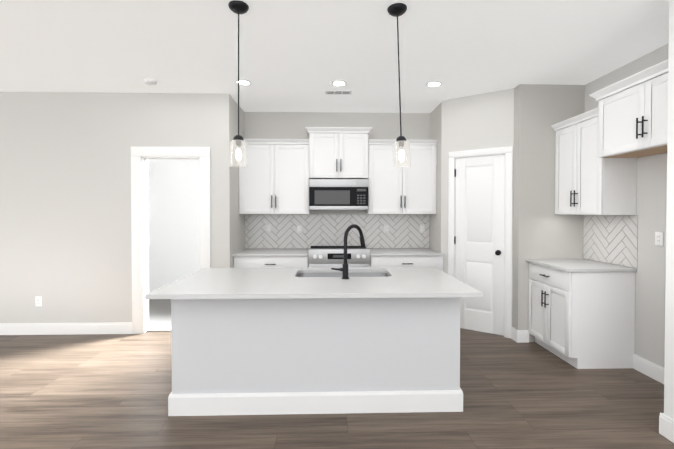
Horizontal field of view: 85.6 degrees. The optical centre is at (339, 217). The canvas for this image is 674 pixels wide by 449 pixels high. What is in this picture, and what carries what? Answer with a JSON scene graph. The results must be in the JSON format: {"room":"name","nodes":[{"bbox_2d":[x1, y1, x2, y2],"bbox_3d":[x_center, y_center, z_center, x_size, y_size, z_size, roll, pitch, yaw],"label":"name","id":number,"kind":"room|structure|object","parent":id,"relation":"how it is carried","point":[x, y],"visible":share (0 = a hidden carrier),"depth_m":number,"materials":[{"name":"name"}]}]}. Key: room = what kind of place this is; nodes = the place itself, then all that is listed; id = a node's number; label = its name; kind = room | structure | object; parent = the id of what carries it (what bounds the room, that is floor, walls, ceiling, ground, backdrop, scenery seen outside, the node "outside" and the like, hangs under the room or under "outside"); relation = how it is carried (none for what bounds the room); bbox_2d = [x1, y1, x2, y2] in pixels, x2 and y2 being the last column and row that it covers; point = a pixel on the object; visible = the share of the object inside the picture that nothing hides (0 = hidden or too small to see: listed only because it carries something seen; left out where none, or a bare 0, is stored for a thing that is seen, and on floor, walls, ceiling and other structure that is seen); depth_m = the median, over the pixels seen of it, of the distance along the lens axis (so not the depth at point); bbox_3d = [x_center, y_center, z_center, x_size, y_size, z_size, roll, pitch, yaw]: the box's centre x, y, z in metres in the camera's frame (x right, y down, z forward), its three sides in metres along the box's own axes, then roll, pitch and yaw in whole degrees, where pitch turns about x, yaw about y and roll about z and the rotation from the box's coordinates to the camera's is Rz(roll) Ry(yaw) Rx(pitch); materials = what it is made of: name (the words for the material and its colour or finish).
{"room":"kitchen","nodes":[
{"label":"kitchen","id":0,"kind":"room"},
{"bbox_2d":[0,92,231,322],"bbox_3d":[-3.648,-0.040,4.254,4.709,2.800,0.120,0,1,-2],"label":"wall","id":1,"kind":"structure","parent":0,"point":[65,208],"depth_m":4.21,"materials":[{"name":"grey paint"}]},
{"bbox_2d":[35,296,41,305],"bbox_3d":[-3.487,0.976,4.209,0.075,0.115,0.008,0,1,-2],"label":"outlet","id":2,"kind":"object","parent":1,"relation":"attached to","point":[38,300],"visible":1,"depth_m":4.21,"materials":[{"name":"white plastic"}]},
{"bbox_2d":[0,322,131,334],"bbox_3d":[-4.210,1.294,4.190,3.582,0.133,0.016,0,1,-2],"label":"baseboard","id":3,"kind":"structure","parent":1,"relation":"attached to","point":[108,327],"depth_m":4.21,"materials":[{"name":"white paint"}]},
{"bbox_2d":[131,147,210,333],"bbox_3d":[-1.968,0.271,4.297,0.906,2.176,0.140,0,1,-2],"label":"door frame","id":4,"kind":"structure","parent":1,"relation":"attached to","point":[140,156],"depth_m":4.23,"materials":[{"name":"white paint"}]},
{"bbox_2d":[147,299,170,331],"bbox_3d":[-2.531,1.341,5.141,2.189,0.012,1.670,0,1,-2],"label":"floor","id":5,"kind":"structure","parent":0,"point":[159,315],"depth_m":4.95,"materials":[{"name":"white"}]},
{"bbox_2d":[148,159,199,290],"bbox_3d":[-2.556,-0.066,6.015,2.429,2.800,0.120,0,1,-2],"label":"wall","id":6,"kind":"structure","parent":0,"point":[173,222],"depth_m":5.93,"materials":[{"name":"white paint"}]},
{"bbox_2d":[232,98,244,267],"bbox_3d":[-1.381,-0.048,4.760,0.149,2.800,0.766,0,1,-2],"label":"wall","id":7,"kind":"structure","parent":0,"point":[238,220],"depth_m":4.58,"materials":[{"name":"grey paint"}]},
{"bbox_2d":[0,0,668,112],"bbox_3d":[-1.529,-1.452,1.611,9.200,0.100,9.800,0,1,-2],"label":"ceiling","id":8,"kind":"structure","parent":0,"point":[298,55],"depth_m":3.05,"materials":[{"name":"white paint"}]},
{"bbox_2d":[144,78,156,84],"bbox_3d":[-1.990,-1.417,3.820,0.128,0.034,0.128,0,1,-2],"label":"smoke detector","id":9,"kind":"object","parent":8,"relation":"attached to","point":[147,81],"visible":1,"depth_m":3.78,"materials":[{"name":"white plastic"}]},
{"bbox_2d":[228,0,248,166],"bbox_3d":[-0.677,-0.878,2.442,0.132,1.073,0.132,0,1,-2],"label":"pendant light","id":10,"kind":"object","parent":8,"relation":"hanging from","point":[238,150],"visible":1,"depth_m":2.41,"materials":[{"name":"clear glass"}]},
{"bbox_2d":[234,79,251,85],"bbox_3d":[-1.028,-1.433,3.870,0.180,0.004,0.180,0,1,-2],"label":"recessed light","id":11,"kind":"object","parent":8,"relation":"in","point":[243,82],"visible":0.92,"depth_m":3.86,"materials":[{"name":"white plastic"}]},
{"bbox_2d":[325,90,351,94],"bbox_3d":[-0.017,-1.435,4.185,0.300,0.009,0.120,0,1,-2],"label":"ceiling vent","id":12,"kind":"object","parent":8,"relation":"in","point":[337,92],"visible":1,"depth_m":4.17,"materials":[{"name":"white plastic"}]},
{"bbox_2d":[331,80,346,86],"bbox_3d":[-0.009,-1.433,3.898,0.180,0.004,0.180,0,1,-2],"label":"recessed light","id":13,"kind":"object","parent":8,"relation":"in","point":[338,83],"visible":1,"depth_m":3.89,"materials":[{"name":"white plastic"}]},
{"bbox_2d":[387,3,410,167],"bbox_3d":[0.402,-0.879,2.471,0.160,1.076,0.132,0,1,-2],"label":"pendant light","id":14,"kind":"object","parent":8,"relation":"hanging from","point":[401,151],"visible":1,"depth_m":2.44,"materials":[{"name":"clear glass"}]},
{"bbox_2d":[426,81,442,86],"bbox_3d":[1.018,-1.433,3.926,0.180,0.004,0.180,0,1,-2],"label":"recessed light","id":15,"kind":"object","parent":8,"relation":"in","point":[434,84],"visible":1,"depth_m":3.92,"materials":[{"name":"white plastic"}]},
{"bbox_2d":[0,328,673,448],"bbox_3d":[-1.529,1.447,1.653,9.200,0.100,9.800,0,1,-2],"label":"floor","id":16,"kind":"structure","parent":0,"point":[94,391],"depth_m":2.60,"materials":[{"name":"brown wood"}]},
{"bbox_2d":[234,256,307,267],"bbox_3d":[-0.850,0.913,4.720,0.906,0.879,0.660,0,1,-2],"label":"base cabinet","id":17,"kind":"object","parent":16,"relation":"on","point":[273,262],"visible":0.04,"depth_m":4.42,"materials":[{"name":"white wood"}]},
{"bbox_2d":[233,249,307,256],"bbox_3d":[-0.849,0.458,4.721,0.907,0.030,0.645,0,1,-2],"label":"countertop","id":18,"kind":"structure","parent":17,"relation":"on","point":[271,252],"depth_m":4.47,"materials":[{"name":"stone"}]},
{"bbox_2d":[168,296,464,415],"bbox_3d":[-0.170,0.939,2.956,2.072,0.879,0.809,0,1,-2],"label":"kitchen island","id":19,"kind":"object","parent":16,"relation":"on","point":[344,338],"depth_m":2.57,"materials":[{"name":"white wood"}]},
{"bbox_2d":[145,268,482,299],"bbox_3d":[-0.163,0.485,2.811,2.114,0.030,1.066,0,1,-2],"label":"island countertop","id":20,"kind":"structure","parent":19,"relation":"on","point":[206,283],"depth_m":2.56,"materials":[{"name":"white stone"}]},
{"bbox_2d":[297,272,388,275],"bbox_3d":[0.028,0.596,3.055,0.840,0.222,0.450,0,1,-2],"label":"sink","id":21,"kind":"object","parent":20,"relation":"in","point":[298,273],"depth_m":3.25,"materials":[{"name":"silver metal"}]},
{"bbox_2d":[329,224,364,279],"bbox_3d":[0.070,0.263,2.855,0.278,0.414,0.209,0,1,-2],"label":"faucet","id":22,"kind":"object","parent":20,"relation":"on","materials":[{"name":"black metal"}]},
{"bbox_2d":[308,246,369,267],"bbox_3d":[-0.013,0.870,4.724,0.758,0.965,0.676,0,1,-2],"label":"range","id":23,"kind":"object","parent":16,"relation":"on","point":[331,256],"visible":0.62,"depth_m":4.43,"materials":[{"name":"silver metal"}]},
{"bbox_2d":[370,256,442,270],"bbox_3d":[0.819,0.913,4.766,0.900,0.879,0.660,0,1,-2],"label":"base cabinet","id":24,"kind":"object","parent":16,"relation":"on","point":[407,261],"visible":0.15,"depth_m":4.47,"materials":[{"name":"white wood"}]},
{"bbox_2d":[370,248,443,255],"bbox_3d":[0.818,0.457,4.767,0.901,0.030,0.645,0,1,-2],"label":"countertop","id":25,"kind":"structure","parent":24,"relation":"on","point":[402,252],"depth_m":4.58,"materials":[{"name":"stone"}]},
{"bbox_2d":[528,263,634,368],"bbox_3d":[2.344,0.929,3.630,0.645,0.879,0.682,0,1,-2],"label":"base cabinet","id":26,"kind":"object","parent":16,"relation":"on","point":[581,320],"visible":0.98,"depth_m":3.29,"materials":[{"name":"white wood"}]},
{"bbox_2d":[526,259,636,271],"bbox_3d":[2.349,0.474,3.613,0.635,0.030,0.702,0,1,-2],"label":"countertop","id":27,"kind":"structure","parent":26,"relation":"on","point":[575,265],"depth_m":3.47,"materials":[{"name":"stone"}]},
{"bbox_2d":[244,102,441,251],"bbox_3d":[0.040,-0.049,4.831,2.696,2.800,0.704,0,1,-2],"label":"wall","id":28,"kind":"structure","parent":0,"point":[293,125],"depth_m":5.03,"materials":[{"name":"grey paint"}]},
{"bbox_2d":[239,139,310,213],"bbox_3d":[-0.854,-0.523,4.840,0.905,0.963,0.378,0,1,-2],"label":"upper cabinet","id":29,"kind":"object","parent":28,"relation":"attached to","point":[274,178],"visible":0.85,"depth_m":4.70,"materials":[{"name":"white wood"}]},
{"bbox_2d":[245,214,429,248],"bbox_3d":[-0.026,0.196,5.062,2.572,0.481,0.002,0,1,-2],"label":"backsplash","id":30,"kind":"structure","parent":28,"relation":"attached to","point":[330,230],"depth_m":5.06,"materials":[{"name":"grey tile"}]},
{"bbox_2d":[266,224,270,232],"bbox_3d":[-0.988,0.158,5.030,0.075,0.115,0.008,0,1,-2],"label":"electrical outlet","id":31,"kind":"object","parent":30,"relation":"attached to","point":[268,228],"visible":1,"depth_m":5.03,"materials":[{"name":"white plastic"}]},
{"bbox_2d":[297,224,301,232],"bbox_3d":[-0.560,0.158,5.042,0.075,0.115,0.008,0,1,-2],"label":"electrical outlet","id":32,"kind":"object","parent":30,"relation":"attached to","point":[299,228],"visible":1,"depth_m":5.04,"materials":[{"name":"white plastic"}]},
{"bbox_2d":[384,224,388,232],"bbox_3d":[0.651,0.158,5.075,0.075,0.115,0.008,0,1,-2],"label":"electrical outlet","id":33,"kind":"object","parent":30,"relation":"attached to","point":[386,228],"visible":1,"depth_m":5.07,"materials":[{"name":"white plastic"}]},
{"bbox_2d":[420,224,424,232],"bbox_3d":[1.154,0.158,5.089,0.075,0.115,0.008,0,1,-2],"label":"electrical outlet","id":34,"kind":"object","parent":30,"relation":"attached to","point":[422,228],"visible":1,"depth_m":5.09,"materials":[{"name":"white plastic"}]},
{"bbox_2d":[305,127,372,178],"bbox_3d":[-0.017,-0.828,4.839,0.859,0.644,0.418,0,1,-2],"label":"upper cabinet","id":35,"kind":"object","parent":28,"relation":"attached to","point":[338,152],"visible":1,"depth_m":4.68,"materials":[{"name":"white wood"}]},
{"bbox_2d":[309,179,367,209],"bbox_3d":[-0.017,-0.291,4.847,0.758,0.397,0.418,0,1,-2],"label":"microwave","id":36,"kind":"object","parent":35,"relation":"attached to","point":[338,194],"visible":1,"depth_m":4.66,"materials":[{"name":"silver metal"}]},
{"bbox_2d":[366,139,437,213],"bbox_3d":[0.815,-0.524,4.886,0.899,0.963,0.378,0,1,-2],"label":"upper cabinet","id":37,"kind":"object","parent":28,"relation":"attached to","point":[406,190],"visible":0.77,"depth_m":4.75,"materials":[{"name":"white wood"}]},
{"bbox_2d":[441,88,513,325],"bbox_3d":[1.654,-0.042,4.332,0.867,2.800,0.120,1,1,34],"label":"wall","id":38,"kind":"structure","parent":0,"point":[480,121],"depth_m":4.30,"materials":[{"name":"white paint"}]},
{"bbox_2d":[454,154,504,334],"bbox_3d":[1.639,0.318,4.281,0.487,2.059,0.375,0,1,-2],"label":"pantry door","id":39,"kind":"structure","parent":38,"relation":"in","point":[479,224],"depth_m":4.27,"materials":[{"name":"white paint"}]},
{"bbox_2d":[448,146,512,337],"bbox_3d":[1.664,0.282,4.320,0.715,2.152,0.138,1,1,34],"label":"door frame","id":40,"kind":"structure","parent":38,"relation":"attached to","point":[506,151],"depth_m":4.11,"materials":[{"name":"white paint"}]},
{"bbox_2d":[512,84,584,341],"bbox_3d":[2.359,-0.037,4.020,0.837,2.800,0.121,0,1,-2],"label":"wall","id":41,"kind":"structure","parent":0,"point":[542,229],"depth_m":3.95,"materials":[{"name":"grey paint"}]},
{"bbox_2d":[583,0,673,419],"bbox_3d":[2.498,0.015,0.403,0.759,2.800,7.119,0,1,-2],"label":"wall","id":42,"kind":"structure","parent":0,"point":[654,308],"depth_m":3.08,"materials":[{"name":"grey paint"}]},
{"bbox_2d":[551,108,636,214],"bbox_3d":[2.483,-0.506,3.613,0.368,0.963,0.682,0,1,-2],"label":"upper cabinet","id":43,"kind":"object","parent":42,"relation":"attached to","point":[588,181],"visible":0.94,"depth_m":3.44,"materials":[{"name":"white wood"}]},
{"bbox_2d":[583,215,637,267],"bbox_3d":[2.667,0.217,3.618,0.002,0.481,0.702,0,1,-2],"label":"backsplash","id":44,"kind":"structure","parent":42,"relation":"attached to","point":[611,239],"depth_m":3.57,"materials":[{"name":"grey tile"}]},
{"bbox_2d":[589,59,667,157],"bbox_3d":[2.484,-0.815,2.808,0.410,0.582,1.011,0,1,-2],"label":"upper cabinet","id":45,"kind":"object","parent":42,"relation":"attached to","point":[632,116],"visible":1,"depth_m":2.87,"materials":[{"name":"white wood"}]},
{"bbox_2d":[633,354,663,383],"bbox_3d":[2.684,1.314,2.819,0.016,0.133,0.967,0,1,-2],"label":"baseboard","id":46,"kind":"structure","parent":42,"relation":"attached to","point":[656,373],"depth_m":3.14,"materials":[{"name":"white paint"}]},
{"bbox_2d":[655,232,663,245],"bbox_3d":[2.680,0.182,3.052,0.008,0.115,0.075,0,1,-2],"label":"outlet","id":47,"kind":"object","parent":42,"relation":"attached to","point":[659,238],"visible":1,"depth_m":3.05,"materials":[{"name":"white plastic"}]},
{"bbox_2d":[659,413,673,442],"bbox_3d":[2.133,1.361,-0.406,0.016,0.133,5.484,0,1,-2],"label":"baseboard","id":48,"kind":"structure","parent":42,"relation":"attached to","point":[666,424],"depth_m":2.28,"materials":[{"name":"white paint"}]}
]}

